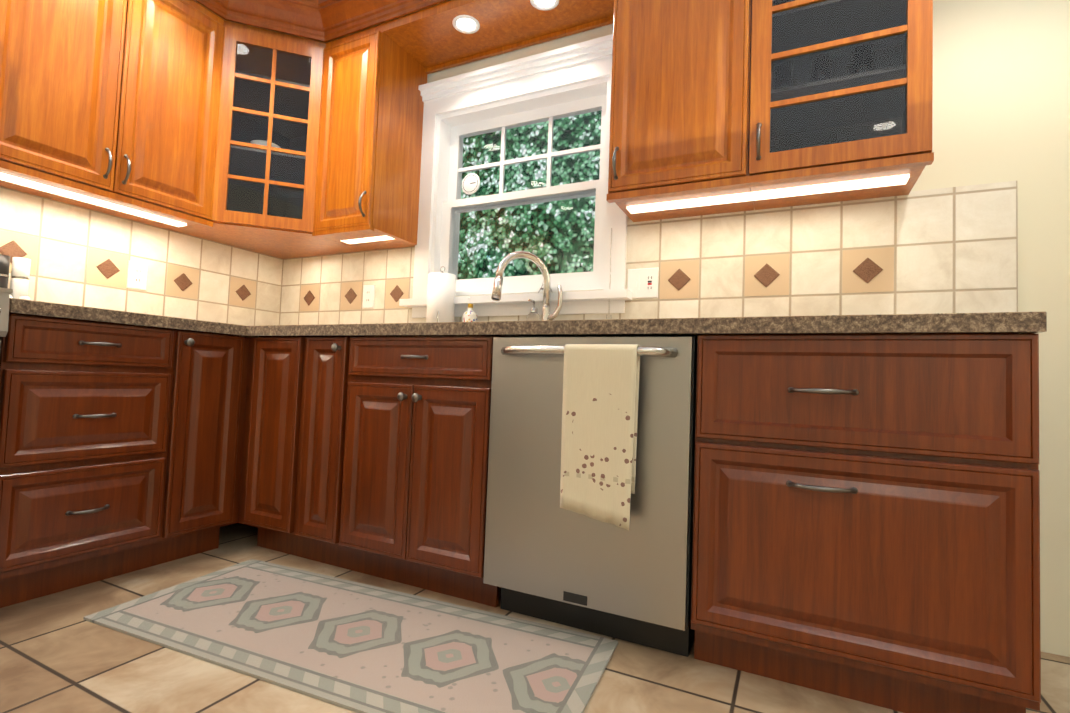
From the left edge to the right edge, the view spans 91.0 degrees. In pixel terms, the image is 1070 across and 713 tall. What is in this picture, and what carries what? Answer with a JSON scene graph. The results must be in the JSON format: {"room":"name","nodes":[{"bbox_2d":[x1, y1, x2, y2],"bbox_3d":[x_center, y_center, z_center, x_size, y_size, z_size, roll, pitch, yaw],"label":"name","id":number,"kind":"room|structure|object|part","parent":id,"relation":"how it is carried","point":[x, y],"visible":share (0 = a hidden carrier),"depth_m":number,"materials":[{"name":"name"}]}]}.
{"room":"kitchen","nodes":[
{"label":"kitchen","id":0,"kind":"room"},
{"bbox_2d":[0,186,282,325],"bbox_3d":[-2.157,-0.484,1.722,0.200,2.400,3.496,1,-3,26],"label":"wall","id":1,"kind":"structure","parent":0,"point":[68,235],"depth_m":2.31,"materials":[{"name":"beige tile"}]},
{"bbox_2d":[0,0,227,231],"bbox_3d":[-1.689,-1.129,2.043,0.340,1.046,0.748,1,-3,26],"label":"upper cabinet","id":2,"kind":"object","parent":1,"relation":"attached to","point":[192,118],"depth_m":1.96,"materials":[{"name":"brown wood"}]},
{"bbox_2d":[212,0,323,231],"bbox_3d":[-1.192,-1.010,2.369,0.304,0.863,0.304,1,-3,26],"label":"upper cabinet","id":3,"kind":"object","parent":1,"relation":"attached to","point":[268,110],"depth_m":2.36,"materials":[{"name":"brown wood"}]},
{"bbox_3d":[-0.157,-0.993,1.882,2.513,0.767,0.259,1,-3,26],"label":"glass","id":4,"kind":"part","parent":3,"relation":"part of","materials":[{"name":"white"}]},
{"bbox_2d":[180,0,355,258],"bbox_3d":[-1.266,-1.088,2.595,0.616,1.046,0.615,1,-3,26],"label":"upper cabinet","id":5,"kind":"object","parent":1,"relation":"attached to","point":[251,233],"depth_m":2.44,"materials":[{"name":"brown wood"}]},
{"bbox_2d":[0,230,893,310],"bbox_3d":[-0.771,-0.385,1.040,2.892,0.144,2.896,1,-3,26],"label":"decorative tile","id":6,"kind":"object","parent":1,"relation":"attached to","point":[868,270],"visible":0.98,"depth_m":2.00,"materials":[{"name":"beige tile"}]},
{"bbox_2d":[127,261,147,289],"bbox_3d":[-1.752,-0.356,2.319,0.008,0.118,0.075,1,-3,26],"label":"electrical outlet plate","id":7,"kind":"object","parent":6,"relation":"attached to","point":[137,272],"depth_m":2.32,"materials":[{"name":"white plastic"}]},
{"bbox_2d":[362,285,374,307],"bbox_3d":[-0.849,-0.306,2.682,0.075,0.118,0.008,1,-3,26],"label":"electrical outlet plate","id":8,"kind":"object","parent":6,"relation":"attached to","point":[368,290],"depth_m":2.68,"materials":[{"name":"white plastic"}]},
{"bbox_2d":[627,267,658,298],"bbox_3d":[0.421,-0.287,2.060,0.122,0.118,0.009,1,-3,26],"label":"electrical outlet plate","id":9,"kind":"object","parent":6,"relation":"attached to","point":[642,283],"depth_m":2.06,"materials":[{"name":"white plastic"}]},
{"bbox_2d":[194,0,449,42],"bbox_3d":[-0.269,-1.693,0.878,4.500,0.080,3.496,1,-3,26],"label":"crown molding","id":10,"kind":"structure","parent":0,"point":[346,35],"depth_m":2.53,"materials":[{"name":"brown wood"}]},
{"bbox_2d":[0,523,1069,712],"bbox_3d":[-0.361,0.767,0.766,4.500,0.050,3.496,1,-3,26],"label":"floor","id":11,"kind":"structure","parent":0,"point":[58,654],"depth_m":1.27,"materials":[{"name":"tile"}]},
{"bbox_2d":[0,288,12,346],"bbox_3d":[-1.873,0.228,1.215,0.714,0.955,0.754,1,-3,26],"label":"range","id":12,"kind":"object","parent":11,"relation":"on","point":[5,293],"visible":0.96,"depth_m":1.43,"materials":[{"name":"silver metal"}]},
{"bbox_2d":[0,314,183,607],"bbox_3d":[-1.671,0.313,1.792,0.628,0.852,0.449,1,-3,26],"label":"base cabinet","id":13,"kind":"object","parent":11,"relation":"on","point":[89,411],"depth_m":1.64,"materials":[{"name":"brown wood"}]},
{"bbox_2d":[168,331,243,561],"bbox_3d":[-1.515,0.333,2.113,0.628,0.852,0.266,1,-3,26],"label":"base cabinet","id":14,"kind":"object","parent":11,"relation":"on","point":[212,365],"depth_m":1.98,"materials":[{"name":"brown wood"}]},
{"bbox_2d":[232,337,295,552],"bbox_3d":[-0.912,0.365,2.316,0.356,0.852,0.637,1,-3,26],"label":"base cabinet","id":15,"kind":"object","parent":11,"relation":"on","point":[266,388],"depth_m":2.05,"materials":[{"name":"brown wood"}]},
{"bbox_2d":[9,298,248,336],"bbox_3d":[-1.584,-0.128,1.900,0.678,0.040,0.686,1,-3,26],"label":"countertop","id":16,"kind":"structure","parent":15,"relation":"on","point":[16,306],"depth_m":1.70,"materials":[{"name":"brown stone"}]},
{"bbox_2d":[0,254,30,299],"bbox_3d":[-1.860,-0.260,1.875,0.144,0.200,0.114,1,-3,26],"label":"toaster","id":17,"kind":"object","parent":16,"relation":"on","point":[20,278],"visible":0.71,"depth_m":1.90,"materials":[{"name":"silver metal"}]},
{"bbox_2d":[249,312,1046,336],"bbox_3d":[-0.218,-0.072,1.999,3.048,0.040,0.650,1,-3,26],"label":"countertop","id":18,"kind":"structure","parent":15,"relation":"on","point":[995,323],"depth_m":1.33,"materials":[{"name":"brown stone"}]},
{"bbox_2d":[426,266,455,322],"bbox_3d":[-0.425,-0.247,2.381,0.178,0.326,0.178,1,-3,26],"label":"paper towel holder","id":19,"kind":"object","parent":18,"relation":"on","point":[441,296],"visible":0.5,"depth_m":2.33,"materials":[{"name":"white paper"}]},
{"bbox_2d":[462,297,476,321],"bbox_3d":[-0.288,-0.170,2.332,0.066,0.180,0.066,1,-3,26],"label":"soap bottle","id":20,"kind":"object","parent":18,"relation":"on","point":[470,315],"visible":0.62,"depth_m":2.31,"materials":[{"name":"white ceramic"}]},
{"bbox_2d":[491,251,562,320],"bbox_3d":[-0.027,-0.251,2.085,0.225,0.339,0.217,1,-3,26],"label":"faucet","id":21,"kind":"object","parent":18,"relation":"on","point":[502,265],"visible":0.88,"depth_m":2.11,"materials":[{"name":"silver metal"}]},
{"bbox_2d":[527,299,540,320],"bbox_3d":[-0.006,-0.155,2.169,0.057,0.156,0.060,1,-3,26],"label":"soap dispenser","id":22,"kind":"object","parent":18,"relation":"on","point":[533,315],"visible":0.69,"depth_m":2.15,"materials":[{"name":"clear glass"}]},
{"bbox_2d":[284,337,339,563],"bbox_3d":[-0.651,0.369,2.189,0.225,0.852,0.637,1,-3,26],"label":"base cabinet","id":23,"kind":"object","parent":11,"relation":"on","point":[308,496],"depth_m":1.94,"materials":[{"name":"brown wood"}]},
{"bbox_2d":[83,559,617,712],"bbox_3d":[-0.520,0.764,1.470,1.400,0.007,0.545,1,-3,22],"label":"rug","id":24,"kind":"object","parent":11,"relation":"on","point":[357,647],"visible":1,"depth_m":1.40,"materials":[{"name":"beige fabric"}]},
{"bbox_2d":[328,336,498,606],"bbox_3d":[-0.280,0.375,2.007,0.601,0.852,0.637,1,-3,26],"label":"base cabinet","id":25,"kind":"object","parent":11,"relation":"on","point":[410,443],"depth_m":1.73,"materials":[{"name":"brown wood"}]},
{"bbox_2d":[483,336,696,656],"bbox_3d":[0.241,0.382,1.701,0.594,0.850,0.674,1,-3,26],"label":"dishwasher","id":26,"kind":"object","parent":11,"relation":"on","point":[547,557],"visible":0.77,"depth_m":1.45,"materials":[{"name":"silver metal"}]},
{"bbox_2d":[560,344,639,529],"bbox_3d":[0.168,0.201,1.388,0.200,0.467,0.051,1,-3,26],"label":"hanging towel","id":27,"kind":"object","parent":26,"relation":"hanging from","point":[599,423],"visible":0.96,"depth_m":1.37,"materials":[{"name":"fabric"}]},
{"bbox_2d":[691,334,1040,712],"bbox_3d":[0.837,0.392,1.466,0.671,0.852,0.627,1,-3,26],"label":"base cabinet","id":28,"kind":"object","parent":11,"relation":"on","point":[866,518],"depth_m":1.17,"materials":[{"name":"brown wood"}]},
{"bbox_2d":[279,0,1069,656],"bbox_3d":[0.357,-0.367,2.213,3.912,2.400,0.200,1,-3,26],"label":"wall","id":29,"kind":"structure","parent":0,"point":[977,220],"depth_m":1.65,"materials":[{"name":"beige tile"}]},
{"bbox_2d":[312,0,431,251],"bbox_3d":[-0.773,-1.074,2.508,0.344,1.046,0.340,1,-3,26],"label":"upper cabinet","id":30,"kind":"object","parent":29,"relation":"attached to","point":[369,146],"depth_m":2.37,"materials":[{"name":"brown wood"}]},
{"bbox_2d":[399,34,631,318],"bbox_3d":[-0.068,-0.723,2.401,1.130,1.145,0.275,1,-3,26],"label":"window","id":31,"kind":"structure","parent":29,"relation":"in","point":[532,155],"depth_m":2.38,"materials":[{"name":"white wood"}]},
{"bbox_2d":[462,173,479,194],"bbox_3d":[-0.307,-0.824,2.512,0.104,0.104,0.010,1,-3,26],"label":"thermometer","id":32,"kind":"object","parent":31,"relation":"attached to","point":[470,183],"visible":1,"depth_m":2.51,"materials":[{"name":"white plastic"}]},
{"bbox_3d":[-0.059,-0.722,2.419,0.760,0.775,0.044,1,-3,26],"label":"glass","id":33,"kind":"part","parent":31,"relation":"part of","materials":[{"name":"white"}]},
{"bbox_3d":[0.299,-0.331,2.094,0.019,0.363,0.020,1,-3,26],"label":"blind cord","id":34,"kind":"part","parent":31,"relation":"part of","materials":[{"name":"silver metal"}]},
{"bbox_2d":[606,0,747,221],"bbox_3d":[0.537,-1.059,1.868,0.446,1.036,0.340,1,-3,26],"label":"upper cabinet","id":35,"kind":"object","parent":29,"relation":"attached to","point":[676,145],"depth_m":1.72,"materials":[{"name":"brown wood"}]},
{"bbox_2d":[740,0,933,210],"bbox_3d":[0.944,-1.052,1.669,0.459,1.036,0.340,1,-3,26],"label":"upper cabinet","id":36,"kind":"object","parent":29,"relation":"attached to","point":[838,94],"depth_m":1.52,"materials":[{"name":"brown wood"}]}
]}

